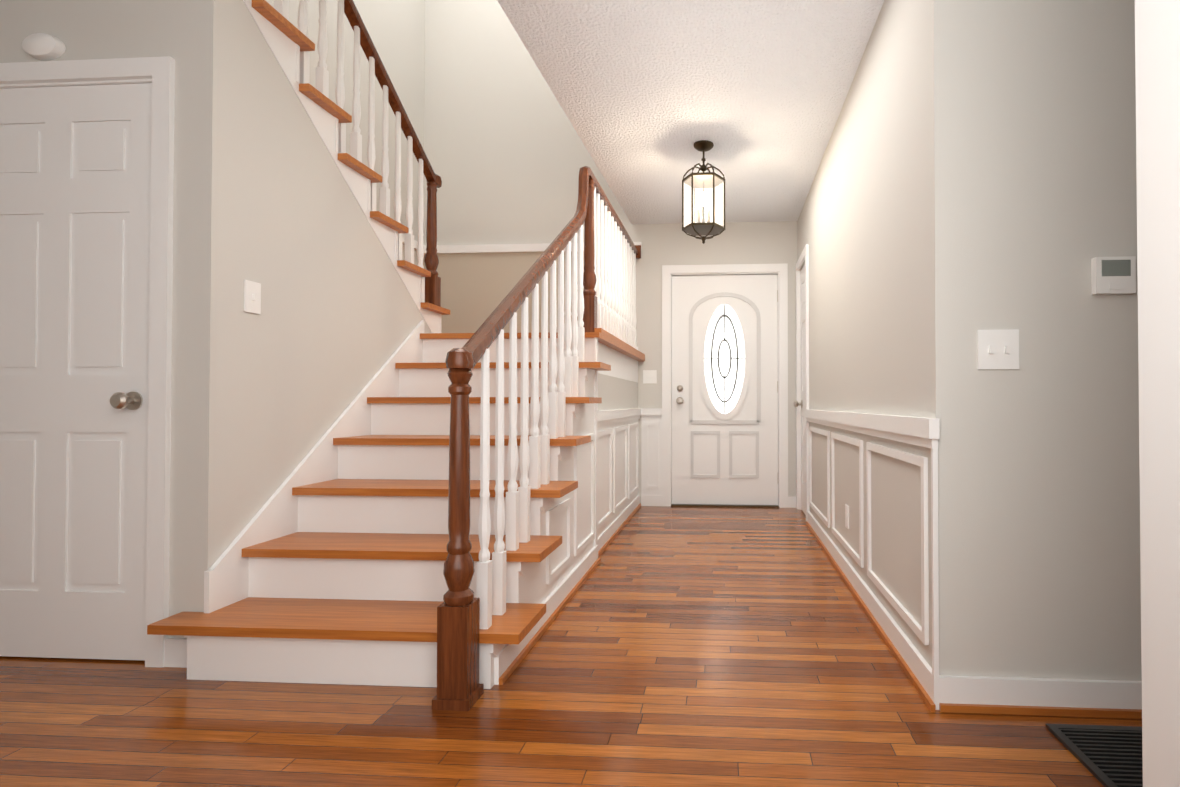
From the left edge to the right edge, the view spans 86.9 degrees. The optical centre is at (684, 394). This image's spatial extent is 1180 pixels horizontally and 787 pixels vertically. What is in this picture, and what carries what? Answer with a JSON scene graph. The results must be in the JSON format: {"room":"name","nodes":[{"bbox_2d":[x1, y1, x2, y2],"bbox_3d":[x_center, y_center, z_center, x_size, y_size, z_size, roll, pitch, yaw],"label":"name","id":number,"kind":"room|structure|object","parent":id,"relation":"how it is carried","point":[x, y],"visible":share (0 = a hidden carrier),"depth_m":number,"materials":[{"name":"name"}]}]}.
{"room":"entrance hallway","nodes":[
{"label":"entrance hallway","id":0,"kind":"room"},
{"bbox_2d":[0,0,180,637],"bbox_3d":[-1.894,-1.716,2.170,2.620,5.300,0.240,0,-1,4],"label":"wall","id":1,"kind":"structure","parent":0,"point":[94,29],"depth_m":2.17,"materials":[{"name":"white paint"}]},
{"bbox_2d":[22,33,65,60],"bbox_3d":[-2.265,-1.231,2.167,0.140,0.087,0.040,0,-1,4],"label":"smoke detector","id":2,"kind":"object","parent":1,"relation":"attached to","point":[43,46],"visible":0.98,"depth_m":2.15,"materials":[{"name":"white plastic"}]},
{"bbox_2d":[0,83,151,660],"bbox_3d":[-2.236,-0.087,2.168,0.764,2.028,0.110,0,-1,4],"label":"door","id":3,"kind":"structure","parent":1,"relation":"in","point":[75,180],"depth_m":2.18,"materials":[{"name":"white wood"}]},
{"bbox_2d":[0,0,1179,786],"bbox_3d":[-0.132,-0.219,3.174,6.000,2.335,4.760,0,-1,4],"label":"trim","id":4,"kind":"structure","parent":1,"relation":"attached to","point":[1150,700],"depth_m":1.94,"materials":[{"name":"white wood"}]},
{"bbox_2d":[174,0,430,637],"bbox_3d":[-1.644,-0.299,3.036,0.120,2.491,1.800,0,-1,4],"label":"wall","id":5,"kind":"structure","parent":0,"point":[266,397],"depth_m":2.33,"materials":[{"name":"white paint"}]},
{"bbox_2d":[244,280,260,313],"bbox_3d":[-1.624,-0.368,2.319,0.015,0.118,0.075,0,-1,4],"label":"light switch","id":6,"kind":"object","parent":5,"relation":"attached to","point":[252,296],"visible":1,"depth_m":2.31,"materials":[{"name":"white plastic"}]},
{"bbox_2d":[265,0,424,264],"bbox_3d":[-2.549,-1.692,3.918,0.120,5.300,3.400,0,-1,4],"label":"wall","id":7,"kind":"structure","parent":0,"point":[395,29],"depth_m":5.02,"materials":[{"name":"white paint"}]},
{"bbox_2d":[0,506,1141,786],"bbox_3d":[-0.214,0.971,1.931,6.000,0.080,7.220,0,-1,4],"label":"floor","id":8,"kind":"structure","parent":0,"point":[674,646],"depth_m":1.80,"materials":[{"name":"brown wood"}]},
{"bbox_2d":[147,166,640,710],"bbox_3d":[-1.013,-0.195,3.654,1.227,2.300,3.614,0,-1,4],"label":"staircase","id":9,"kind":"structure","parent":8,"relation":"on","point":[427,514],"depth_m":2.35,"materials":[{"name":"white wood"}]},
{"bbox_2d":[1046,724,1142,786],"bbox_3d":[1.152,0.921,1.557,0.305,0.011,0.305,0,-1,4],"label":"floor vent","id":10,"kind":"object","parent":8,"relation":"in","point":[1107,756],"visible":0.75,"depth_m":1.59,"materials":[{"name":"black metal"}]},
{"bbox_2d":[424,0,796,502],"bbox_3d":[0.263,-1.670,5.493,5.520,5.300,0.120,0,-1,4],"label":"wall","id":11,"kind":"structure","parent":0,"point":[507,153],"depth_m":5.56,"materials":[{"name":"white paint"}]},
{"bbox_2d":[423,251,583,332],"bbox_3d":[-1.443,-0.856,5.533,1.870,0.856,0.006,0,-1,4],"label":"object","id":12,"kind":"structure","parent":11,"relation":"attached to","point":[476,288],"depth_m":5.56,"materials":[{"name":"beige paint"}]},
{"bbox_2d":[643,370,656,383],"bbox_3d":[-0.306,-0.160,5.442,0.120,0.118,0.015,0,-1,4],"label":"light switch","id":13,"kind":"object","parent":11,"relation":"attached to","point":[649,376],"visible":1,"depth_m":5.44,"materials":[{"name":"white plastic"}]},
{"bbox_2d":[672,275,777,504],"bbox_3d":[0.356,-0.047,5.422,0.936,2.028,0.115,0,-1,4],"label":"entry door","id":14,"kind":"structure","parent":11,"relation":"in","point":[724,389],"depth_m":5.43,"materials":[{"name":"white wood"}]},
{"bbox_2d":[598,373,637,410],"bbox_3d":[-0.524,0.422,4.496,0.100,1.089,1.918,0,-1,4],"label":"wall","id":15,"kind":"structure","parent":0,"point":[615,393],"depth_m":4.37,"materials":[{"name":"white paint"}]},
{"bbox_2d":[594,328,644,381],"bbox_3d":[-1.427,-0.246,4.566,2.030,0.250,1.918,0,-1,4],"label":"landing","id":16,"kind":"structure","parent":0,"point":[621,357],"depth_m":4.35,"materials":[{"name":"white paint"}]},
{"bbox_2d":[243,0,449,332],"bbox_3d":[-2.040,-1.376,3.064,1.002,2.021,1.768,0,-1,4],"label":"staircase","id":17,"kind":"structure","parent":16,"relation":"on","point":[291,46],"depth_m":3.07,"materials":[{"name":"white"}]},
{"bbox_2d":[497,0,883,223],"bbox_3d":[-0.214,-1.628,1.966,6.000,0.120,7.220,0,-1,4],"label":"ceiling","id":18,"kind":"structure","parent":0,"point":[648,94],"depth_m":3.10,"materials":[{"name":"white paint"}]},
{"bbox_2d":[682,140,724,243],"bbox_3d":[0.119,-1.235,3.783,0.268,0.615,0.232,0,-1,4],"label":"pendant lantern","id":19,"kind":"object","parent":18,"relation":"hanging from","point":[703,230],"visible":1,"depth_m":3.76,"materials":[{"name":"brown metal"}]},
{"bbox_2d":[797,0,978,675],"bbox_3d":[0.931,-0.296,3.602,0.120,2.500,3.526,0,-1,4],"label":"wall","id":20,"kind":"structure","parent":0,"point":[886,226],"depth_m":2.15,"materials":[{"name":"white paint"}]},
{"bbox_2d":[794,264,805,514],"bbox_3d":[0.961,-0.048,4.983,0.110,2.026,0.538,0,-1,4],"label":"closet door","id":21,"kind":"structure","parent":20,"relation":"in","point":[802,403],"depth_m":5.12,"materials":[{"name":"white wood"}]},
{"bbox_2d":[845,504,848,528],"bbox_3d":[0.837,0.626,3.168,0.009,0.115,0.070,0,-1,4],"label":"outlet","id":22,"kind":"object","parent":20,"relation":"attached to","point":[846,516],"visible":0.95,"depth_m":3.15,"materials":[{"name":"white plastic"}]},
{"bbox_2d":[974,0,1141,680],"bbox_3d":[1.829,-0.320,1.836,1.908,2.500,0.120,0,-1,4],"label":"wall","id":23,"kind":"structure","parent":0,"point":[1059,581],"depth_m":1.82,"materials":[{"name":"white paint"}]},
{"bbox_2d":[977,329,1018,368],"bbox_3d":[0.933,-0.135,1.825,0.118,0.118,0.015,0,-1,4],"label":"light switch","id":24,"kind":"object","parent":23,"relation":"attached to","point":[997,349],"visible":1,"depth_m":1.83,"materials":[{"name":"white plastic"}]},
{"bbox_2d":[1091,256,1135,294],"bbox_3d":[1.256,-0.349,1.800,0.110,0.107,0.027,0,-1,4],"label":"thermostat","id":25,"kind":"object","parent":23,"relation":"attached to","point":[1113,275],"visible":0.95,"depth_m":1.79,"materials":[{"name":"white plastic"}]}
]}

